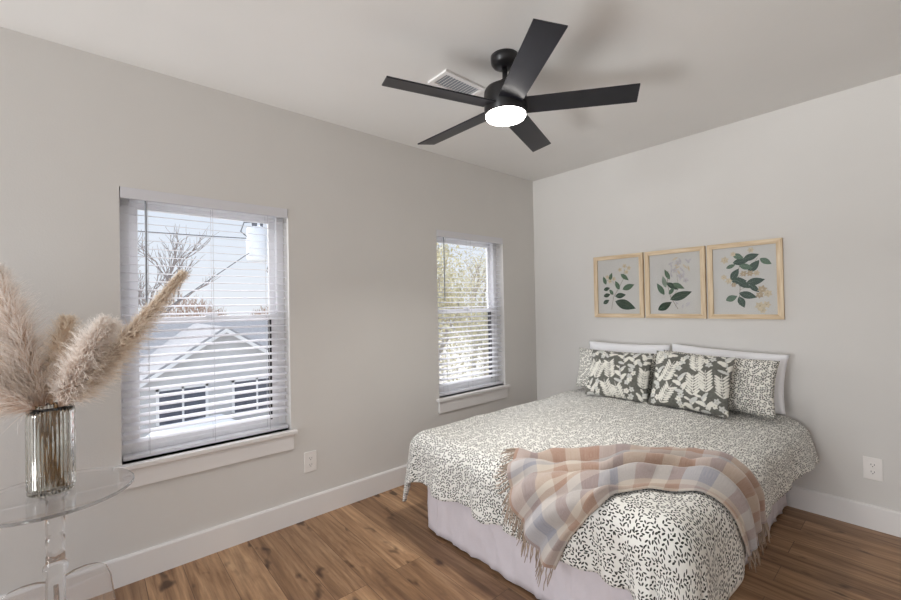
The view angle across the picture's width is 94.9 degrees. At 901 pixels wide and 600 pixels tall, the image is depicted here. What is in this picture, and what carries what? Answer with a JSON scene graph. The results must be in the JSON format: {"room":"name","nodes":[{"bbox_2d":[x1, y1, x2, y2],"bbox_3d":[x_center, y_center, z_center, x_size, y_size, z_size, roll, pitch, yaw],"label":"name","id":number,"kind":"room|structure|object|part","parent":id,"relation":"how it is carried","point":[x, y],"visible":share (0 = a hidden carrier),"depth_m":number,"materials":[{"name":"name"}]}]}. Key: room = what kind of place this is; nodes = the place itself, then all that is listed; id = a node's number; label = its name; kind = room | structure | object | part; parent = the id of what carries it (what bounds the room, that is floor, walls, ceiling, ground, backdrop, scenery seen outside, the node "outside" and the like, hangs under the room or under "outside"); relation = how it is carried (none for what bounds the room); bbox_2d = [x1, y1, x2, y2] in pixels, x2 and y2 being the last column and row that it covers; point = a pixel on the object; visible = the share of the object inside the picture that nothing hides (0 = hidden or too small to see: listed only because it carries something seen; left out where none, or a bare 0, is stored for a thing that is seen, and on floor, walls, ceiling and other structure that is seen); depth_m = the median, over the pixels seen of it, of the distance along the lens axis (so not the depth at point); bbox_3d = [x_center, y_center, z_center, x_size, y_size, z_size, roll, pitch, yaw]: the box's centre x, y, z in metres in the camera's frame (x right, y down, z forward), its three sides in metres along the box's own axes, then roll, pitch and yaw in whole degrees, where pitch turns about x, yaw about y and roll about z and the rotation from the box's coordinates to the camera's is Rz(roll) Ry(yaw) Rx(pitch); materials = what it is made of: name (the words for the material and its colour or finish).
{"room":"bedroom","nodes":[
{"label":"bedroom","id":0,"kind":"room"},
{"bbox_2d":[0,27,536,595],"bbox_3d":[-1.026,0.095,2.473,4.750,2.440,0.150,0,-1,-41],"label":"wall","id":1,"kind":"structure","parent":0,"point":[365,211],"depth_m":2.34,"materials":[{"name":"paint"}]},
{"bbox_2d":[0,464,406,598],"bbox_3d":[-0.951,1.247,2.397,4.750,0.131,0.015,0,-1,-41],"label":"baseboard","id":2,"kind":"structure","parent":1,"relation":"attached to","point":[139,565],"depth_m":2.23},
{"bbox_2d":[114,191,297,489],"bbox_3d":[-1.280,0.172,2.224,0.840,1.412,0.179,0,-1,-41],"label":"window","id":3,"kind":"structure","parent":1,"relation":"in","point":[150,471],"depth_m":2.16,"materials":[{"name":"white plastic"}]},
{"bbox_3d":[-1.334,-0.184,2.283,0.696,0.613,0.020,0,-1,-41],"label":"sash","id":4,"kind":"part","parent":3,"relation":"part of","materials":[{"name":"clear glass"}]},
{"bbox_2d":[120,186,287,461],"bbox_3d":[-1.267,0.112,2.209,0.772,1.292,0.077,0,-1,-41],"label":"window blind","id":5,"kind":"object","parent":3,"relation":"attached to","point":[128,193],"visible":0.92,"depth_m":2.17,"materials":[{"name":"white plastic"}]},
{"bbox_3d":[-1.486,0.130,2.033,0.002,1.235,0.053,0,-1,-41],"label":"ladder cord","id":6,"kind":"part","parent":5,"relation":"part of","materials":[{"name":"white fabric"}]},
{"bbox_3d":[-1.263,0.749,2.211,0.766,0.018,0.052,0,-1,-41],"label":"rail","id":7,"kind":"part","parent":5,"relation":"part of","materials":[{"name":"white plastic"}]},
{"bbox_3d":[-1.274,0.129,2.217,0.002,1.235,0.053,0,-1,-41],"label":"ladder cord","id":8,"kind":"part","parent":5,"relation":"part of","materials":[{"name":"white fabric"}]},
{"bbox_3d":[-1.062,0.127,2.402,0.002,1.235,0.053,0,-1,-41],"label":"ladder cord","id":9,"kind":"part","parent":5,"relation":"part of","materials":[{"name":"white fabric"}]},
{"bbox_3d":[-1.305,0.402,2.255,0.696,0.630,0.024,0,-1,-41],"label":"sash","id":10,"kind":"part","parent":3,"relation":"part of","materials":[{"name":"white plastic"}]},
{"bbox_3d":[-1.249,0.777,2.195,0.840,0.022,0.119,0,-1,-41],"label":"sill","id":11,"kind":"part","parent":3,"relation":"part of","materials":[{"name":"white wood"}]},
{"bbox_2d":[304,450,316,472],"bbox_3d":[-0.846,0.977,2.500,0.076,0.120,0.007,0,-1,-41],"label":"wall outlet","id":12,"kind":"object","parent":1,"relation":"attached to","point":[310,458],"visible":1,"depth_m":2.50,"materials":[{"name":"white plastic"}]},
{"bbox_2d":[436,237,509,413],"bbox_3d":[0.154,0.160,3.471,0.820,1.412,0.179,0,-1,-41],"label":"window","id":13,"kind":"structure","parent":1,"relation":"in","point":[446,404],"depth_m":3.55,"materials":[{"name":"white plastic"}]},
{"bbox_3d":[0.100,-0.196,3.530,0.676,0.613,0.020,0,-1,-41],"label":"sash","id":14,"kind":"part","parent":13,"relation":"part of","materials":[{"name":"clear glass"}]},
{"bbox_3d":[0.129,0.390,3.502,0.676,0.630,0.024,0,-1,-41],"label":"sash","id":15,"kind":"part","parent":13,"relation":"part of","materials":[{"name":"white plastic"}]},
{"bbox_2d":[436,229,502,395],"bbox_3d":[0.167,0.100,3.455,0.752,1.292,0.077,0,-1,-41],"label":"window blind","id":16,"kind":"object","parent":13,"relation":"attached to","point":[439,233],"visible":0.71,"depth_m":3.43,"materials":[{"name":"white plastic"}]},
{"bbox_3d":[-0.047,0.118,3.285,0.002,1.235,0.053,0,-1,-41],"label":"ladder cord","id":17,"kind":"part","parent":16,"relation":"part of","materials":[{"name":"white fabric"}]},
{"bbox_3d":[0.160,0.117,3.464,0.002,1.235,0.053,0,-1,-41],"label":"ladder cord","id":18,"kind":"part","parent":16,"relation":"part of","materials":[{"name":"white fabric"}]},
{"bbox_3d":[0.171,0.737,3.457,0.746,0.018,0.052,0,-1,-41],"label":"rail","id":19,"kind":"part","parent":16,"relation":"part of","materials":[{"name":"white plastic"}]},
{"bbox_3d":[0.366,0.115,3.644,0.002,1.235,0.053,0,-1,-41],"label":"ladder cord","id":20,"kind":"part","parent":16,"relation":"part of","materials":[{"name":"white fabric"}]},
{"bbox_3d":[0.185,0.764,3.442,0.820,0.022,0.119,0,-1,-41],"label":"sill","id":21,"kind":"part","parent":13,"relation":"part of","materials":[{"name":"white wood"}]},
{"bbox_2d":[0,0,900,181],"bbox_3d":[0.188,-1.222,1.178,4.900,0.120,3.750,0,-1,-41],"label":"ceiling","id":22,"kind":"structure","parent":0,"point":[699,66],"depth_m":1.94,"materials":[{"name":"paint"}]},
{"bbox_2d":[428,69,485,95],"bbox_3d":[0.038,-1.142,2.205,0.290,0.012,0.150,0,-1,-41],"label":"ceiling vent","id":23,"kind":"object","parent":22,"relation":"in","point":[446,79],"visible":0.76,"depth_m":2.18,"materials":[{"name":"white metal"}]},
{"bbox_2d":[382,18,639,151],"bbox_3d":[0.229,-1.004,1.980,1.159,0.299,1.121,0,-1,-41],"label":"ceiling fan","id":24,"kind":"object","parent":22,"relation":"hanging from","point":[505,101],"visible":1,"depth_m":1.87,"materials":[{"name":"black metal"}]},
{"bbox_3d":[-0.050,-0.910,1.815,0.509,0.007,0.118,-1,11,-25],"label":"blade","id":25,"kind":"part","parent":24,"relation":"part of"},
{"bbox_3d":[0.027,-0.907,2.211,0.118,0.007,0.509,-17,10,-42],"label":"blade","id":26,"kind":"part","parent":24,"relation":"part of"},
{"bbox_3d":[0.427,-0.913,2.260,0.118,0.007,0.509,-15,-7,28],"label":"blade","id":27,"kind":"part","parent":24,"relation":"part of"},
{"bbox_3d":[0.302,-0.918,1.620,0.118,0.007,0.509,11,-2,-7],"label":"blade","id":28,"kind":"part","parent":24,"relation":"part of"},
{"bbox_3d":[0.597,-0.920,1.895,0.509,0.007,0.118,-1,-13,11],"label":"blade","id":29,"kind":"part","parent":24,"relation":"part of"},
{"bbox_2d":[114,482,900,599],"bbox_3d":[0.235,1.337,1.149,4.900,0.120,3.750,0,-1,-41],"label":"floor","id":30,"kind":"structure","parent":0,"point":[382,546],"depth_m":2.00,"materials":[{"name":"wood"}]},
{"bbox_2d":[0,467,134,599],"bbox_3d":[-1.421,1.002,1.488,0.456,0.618,0.456,0,-1,-41],"label":"side table","id":31,"kind":"object","parent":30,"relation":"on","point":[93,486],"visible":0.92,"depth_m":1.47,"materials":[{"name":"clear plastic"}]},
{"bbox_3d":[-1.536,1.161,1.455,0.189,0.302,0.014,-1,-1,-15],"label":"table leg","id":32,"kind":"part","parent":31,"relation":"part of","materials":[{"name":"clear plastic"}]},
{"bbox_2d":[25,402,75,498],"bbox_3d":[-1.449,0.538,1.500,0.132,0.309,0.132,0,-1,-41],"label":"glass vase","id":33,"kind":"object","parent":31,"relation":"on","point":[50,432],"visible":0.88,"depth_m":1.45,"materials":[{"name":"clear glass"}]},
{"bbox_2d":[0,362,36,432],"bbox_3d":[-1.538,0.432,1.374,0.304,0.480,0.256,-1,-1,-8],"label":"stem","id":34,"kind":"object","parent":33,"relation":"in","point":[9,404],"visible":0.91,"depth_m":1.41,"materials":[{"name":"beige plant"}]},
{"bbox_2d":[0,326,48,407],"bbox_3d":[-1.570,0.363,1.449,0.347,0.622,0.284,0,-1,-41],"label":"stem","id":35,"kind":"object","parent":33,"relation":"in","point":[7,371],"visible":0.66,"depth_m":1.43,"materials":[{"name":"beige plant"}]},
{"bbox_2d":[0,261,61,409],"bbox_3d":[-1.538,0.265,1.469,0.336,0.817,0.303,-1,-1,13],"label":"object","id":36,"kind":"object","parent":33,"relation":"in","point":[11,312],"depth_m":1.46,"materials":[{"name":"beige plant"}]},
{"bbox_2d":[19,312,86,407],"bbox_3d":[-1.445,0.358,1.533,0.238,0.628,0.250,-2,-1,40],"label":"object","id":37,"kind":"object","parent":33,"relation":"in","point":[64,326],"depth_m":1.51,"materials":[{"name":"beige plant"}]},
{"bbox_2d":[43,314,135,407],"bbox_3d":[-1.303,0.355,1.492,0.291,0.628,0.274,-1,-1,-33],"label":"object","id":38,"kind":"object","parent":33,"relation":"in","point":[104,329],"depth_m":1.47,"materials":[{"name":"beige plant"}]},
{"bbox_2d":[71,268,191,404],"bbox_3d":[-1.232,0.276,1.513,0.564,0.784,0.158,-1,-1,6],"label":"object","id":39,"kind":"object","parent":33,"relation":"in","point":[143,320],"depth_m":1.51,"materials":[{"name":"beige plant"}]},
{"bbox_3d":[-1.333,1.157,1.401,0.189,0.302,0.014,-2,-1,45],"label":"table leg","id":40,"kind":"part","parent":31,"relation":"part of","materials":[{"name":"clear plastic"}]},
{"bbox_3d":[-1.387,1.160,1.604,0.014,0.302,0.189,-1,-1,15],"label":"table leg","id":41,"kind":"part","parent":31,"relation":"part of","materials":[{"name":"clear plastic"}]},
{"bbox_2d":[427,487,787,599],"bbox_3d":[0.943,1.021,2.434,1.782,0.514,1.337,0,-1,-41],"label":"bed","id":42,"kind":"object","parent":30,"relation":"on","point":[454,522],"visible":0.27,"depth_m":1.89,"materials":[{"name":"fabric"}]},
{"bbox_2d":[403,387,819,599],"bbox_3d":[0.903,0.966,2.363,1.875,0.583,1.600,0,-1,-41],"label":"duvet","id":43,"kind":"object","parent":42,"relation":"on","point":[649,543],"visible":0.73,"depth_m":1.95,"materials":[{"name":"fabric"}]},
{"bbox_2d":[576,348,656,396],"bbox_3d":[1.230,0.531,3.084,0.643,0.302,0.159,-2,-1,45],"label":"sham pillow","id":44,"kind":"object","parent":43,"relation":"on","point":[585,354],"visible":0.2,"depth_m":3.21,"materials":[{"name":"fabric"}]},
{"bbox_2d":[585,350,653,402],"bbox_3d":[1.177,0.524,2.903,0.179,0.313,0.440,0,-1,-44],"label":"floral cushion","id":45,"kind":"object","parent":43,"relation":"on","point":[612,374],"visible":1,"depth_m":2.84,"materials":[{"name":"fabric"}]},
{"bbox_2d":[589,341,669,353],"bbox_3d":[1.347,0.505,3.175,0.148,0.358,0.642,0,-1,-42],"label":"bed pillow","id":46,"kind":"object","parent":43,"relation":"on","point":[618,347],"visible":0.2,"depth_m":3.14,"materials":[{"name":"white fabric"}]},
{"bbox_2d":[493,444,770,590],"bbox_3d":[0.739,0.847,1.671,1.123,0.449,0.455,-1,-1,4],"label":"throw blanket","id":47,"kind":"object","parent":43,"relation":"on","point":[553,491],"visible":1,"depth_m":1.60,"materials":[{"name":"fabric"}]},
{"bbox_2d":[648,351,735,418],"bbox_3d":[1.476,0.504,2.551,0.186,0.343,0.449,-1,-1,-38],"label":"floral cushion","id":48,"kind":"object","parent":43,"relation":"on","point":[698,383],"visible":1,"depth_m":2.49,"materials":[{"name":"fabric"}]},
{"bbox_2d":[664,350,779,418],"bbox_3d":[1.651,0.508,2.589,0.156,0.340,0.644,-1,-1,-37],"label":"sham pillow","id":49,"kind":"object","parent":43,"relation":"on","point":[752,384],"visible":0.38,"depth_m":2.40,"materials":[{"name":"fabric"}]},
{"bbox_2d":[672,343,789,414],"bbox_3d":[1.770,0.492,2.682,0.157,0.381,0.672,-1,-1,-38],"label":"bed pillow","id":50,"kind":"object","parent":43,"relation":"on","point":[779,404],"visible":0.17,"depth_m":2.52,"materials":[{"name":"white fabric"}]},
{"bbox_2d":[533,74,900,511],"bbox_3d":[2.003,0.043,2.722,0.150,2.440,3.750,0,-1,-41],"label":"wall","id":51,"kind":"structure","parent":0,"point":[822,175],"depth_m":2.51,"materials":[{"name":"paint"}]},
{"bbox_2d":[593,252,644,317],"bbox_3d":[1.352,-0.111,3.336,0.024,0.503,0.411,0,-1,-41],"label":"framed print","id":52,"kind":"object","parent":51,"relation":"attached to","point":[619,292],"visible":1,"depth_m":3.33,"materials":[{"name":"white paper"}]},
{"bbox_2d":[644,246,706,318],"bbox_3d":[1.631,-0.119,3.015,0.024,0.503,0.411,0,-1,-41],"label":"framed print","id":53,"kind":"object","parent":51,"relation":"attached to","point":[675,279],"visible":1,"depth_m":3.00,"materials":[{"name":"white paper"}]},
{"bbox_2d":[707,238,784,319],"bbox_3d":[1.910,-0.128,2.694,0.024,0.503,0.411,0,-1,-41],"label":"framed print","id":54,"kind":"object","parent":51,"relation":"attached to","point":[746,278],"visible":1,"depth_m":2.68,"materials":[{"name":"white paper"}]},
{"bbox_2d":[786,485,900,536],"bbox_3d":[1.962,1.197,2.655,0.015,0.131,3.420,0,-1,-41],"label":"baseboard","id":55,"kind":"structure","parent":51,"relation":"attached to","point":[881,519],"depth_m":2.33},
{"bbox_2d":[863,456,882,481],"bbox_3d":[2.308,0.922,2.260,0.007,0.120,0.076,0,-1,-41],"label":"wall outlet","id":56,"kind":"object","parent":51,"relation":"attached to","point":[872,467],"visible":1,"depth_m":2.26,"materials":[{"name":"white plastic"}]},
{"bbox_2d":[868,462,876,467],"bbox_3d":[2.306,0.903,2.258,0.002,0.028,0.033,0,-1,-41],"label":"receptacle","id":57,"kind":"object","parent":56,"relation":"attached to","point":[870,464],"depth_m":2.26,"materials":[{"name":"white plastic"}]},
{"bbox_2d":[869,470,876,474],"bbox_3d":[2.307,0.942,2.258,0.002,0.028,0.033,0,-1,-41],"label":"receptacle","id":58,"kind":"object","parent":56,"relation":"attached to","point":[871,472],"depth_m":2.26,"materials":[{"name":"white plastic"}]},
{"label":"outside","id":59,"kind":"structure","parent":0,"visible":0},
{"bbox_2d":[439,330,488,383],"bbox_3d":[-17.077,5.193,28.407,85.000,0.200,59.450,0,-1,-41],"label":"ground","id":60,"kind":"structure","parent":59,"point":[469,348],"depth_m":31.97,"materials":[{"name":"white snow"}]},
{"bbox_2d":[138,225,218,316],"bbox_3d":[-15.904,0.266,22.598,5.637,9.520,6.114,-1,-1,14],"label":"bare tree","id":61,"kind":"object","parent":60,"relation":"on","point":[168,277],"visible":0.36,"depth_m":22.83,"materials":[{"name":"brown plant"}]},
{"bbox_2d":[139,292,226,316],"bbox_3d":[-17.286,2.108,26.642,6.327,5.858,4.622,0,-1,-41],"label":"thicket","id":62,"kind":"object","parent":60,"relation":"on","point":[192,301],"visible":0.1,"depth_m":26.88,"materials":[{"name":"plant"}]},
{"bbox_2d":[146,414,235,436],"bbox_3d":[-6.425,3.999,11.091,1.800,1.418,4.250,-2,-1,43],"label":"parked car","id":63,"kind":"object","parent":60,"relation":"on","point":[217,415],"visible":0.04,"depth_m":10.91,"materials":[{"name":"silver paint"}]},
{"bbox_2d":[139,320,268,437],"bbox_3d":[-10.171,2.853,17.548,11.400,3.990,9.669,0,-1,-41],"label":"house","id":64,"kind":"structure","parent":60,"relation":"on","point":[260,322],"depth_m":13.88,"materials":[{"name":"white wood"}]},
{"bbox_3d":[-8.451,3.317,13.060,1.240,1.040,0.022,0,-1,-41],"label":"pane","id":65,"kind":"part","parent":64,"relation":"part of","materials":[{"name":"grey glass"}]},
{"bbox_3d":[-6.791,3.303,14.504,1.440,1.040,0.022,0,-1,-41],"label":"pane","id":66,"kind":"part","parent":64,"relation":"part of","materials":[{"name":"glass"}]},
{"bbox_2d":[240,222,267,272],"bbox_3d":[-3.643,0.724,8.092,0.378,7.800,0.829,-1,-1,29],"label":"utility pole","id":67,"kind":"object","parent":60,"relation":"on","point":[252,237],"visible":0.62,"depth_m":7.84,"materials":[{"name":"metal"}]},
{"bbox_2d":[140,231,246,238],"bbox_3d":[-6.912,-1.204,5.243,8.021,0.204,0.018,0,-1,-41],"label":"power line","id":68,"kind":"object","parent":67,"relation":"attached to","point":[140,231],"visible":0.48,"depth_m":7.31,"materials":[{"name":"metal"}]},
{"bbox_2d":[165,253,248,309],"bbox_3d":[-5.819,0.898,6.666,4.675,3.511,0.016,-1,-1,-26],"label":"power line","id":69,"kind":"object","parent":67,"relation":"attached to","point":[248,253],"visible":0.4,"depth_m":7.41,"materials":[{"name":"metal"}]},
{"bbox_2d":[248,306,267,314],"bbox_3d":[-14.436,2.584,34.318,6.431,5.002,4.792,0,-1,-41],"label":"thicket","id":70,"kind":"object","parent":60,"relation":"on","point":[262,309],"visible":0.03,"depth_m":33.55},
{"bbox_2d":[437,243,488,382],"bbox_3d":[-0.657,0.905,12.816,5.792,7.452,5.886,0,-1,-41],"label":"tree","id":71,"kind":"object","parent":60,"relation":"on","point":[440,279],"visible":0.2,"depth_m":12.00,"materials":[{"name":"green plant"}]},
{"bbox_2d":[440,248,486,367],"bbox_3d":[0.928,-0.049,29.115,8.192,9.707,11.950,0,-1,-41],"label":"tree","id":72,"kind":"object","parent":60,"relation":"on","point":[478,266],"visible":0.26,"depth_m":28.83,"materials":[{"name":"green plant"}]},
{"bbox_2d":[440,287,488,382],"bbox_3d":[1.911,2.018,19.634,5.699,5.732,7.567,0,-1,-41],"label":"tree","id":73,"kind":"object","parent":60,"relation":"on","point":[486,313],"visible":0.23,"depth_m":19.17,"materials":[{"name":"green plant"}]}
]}

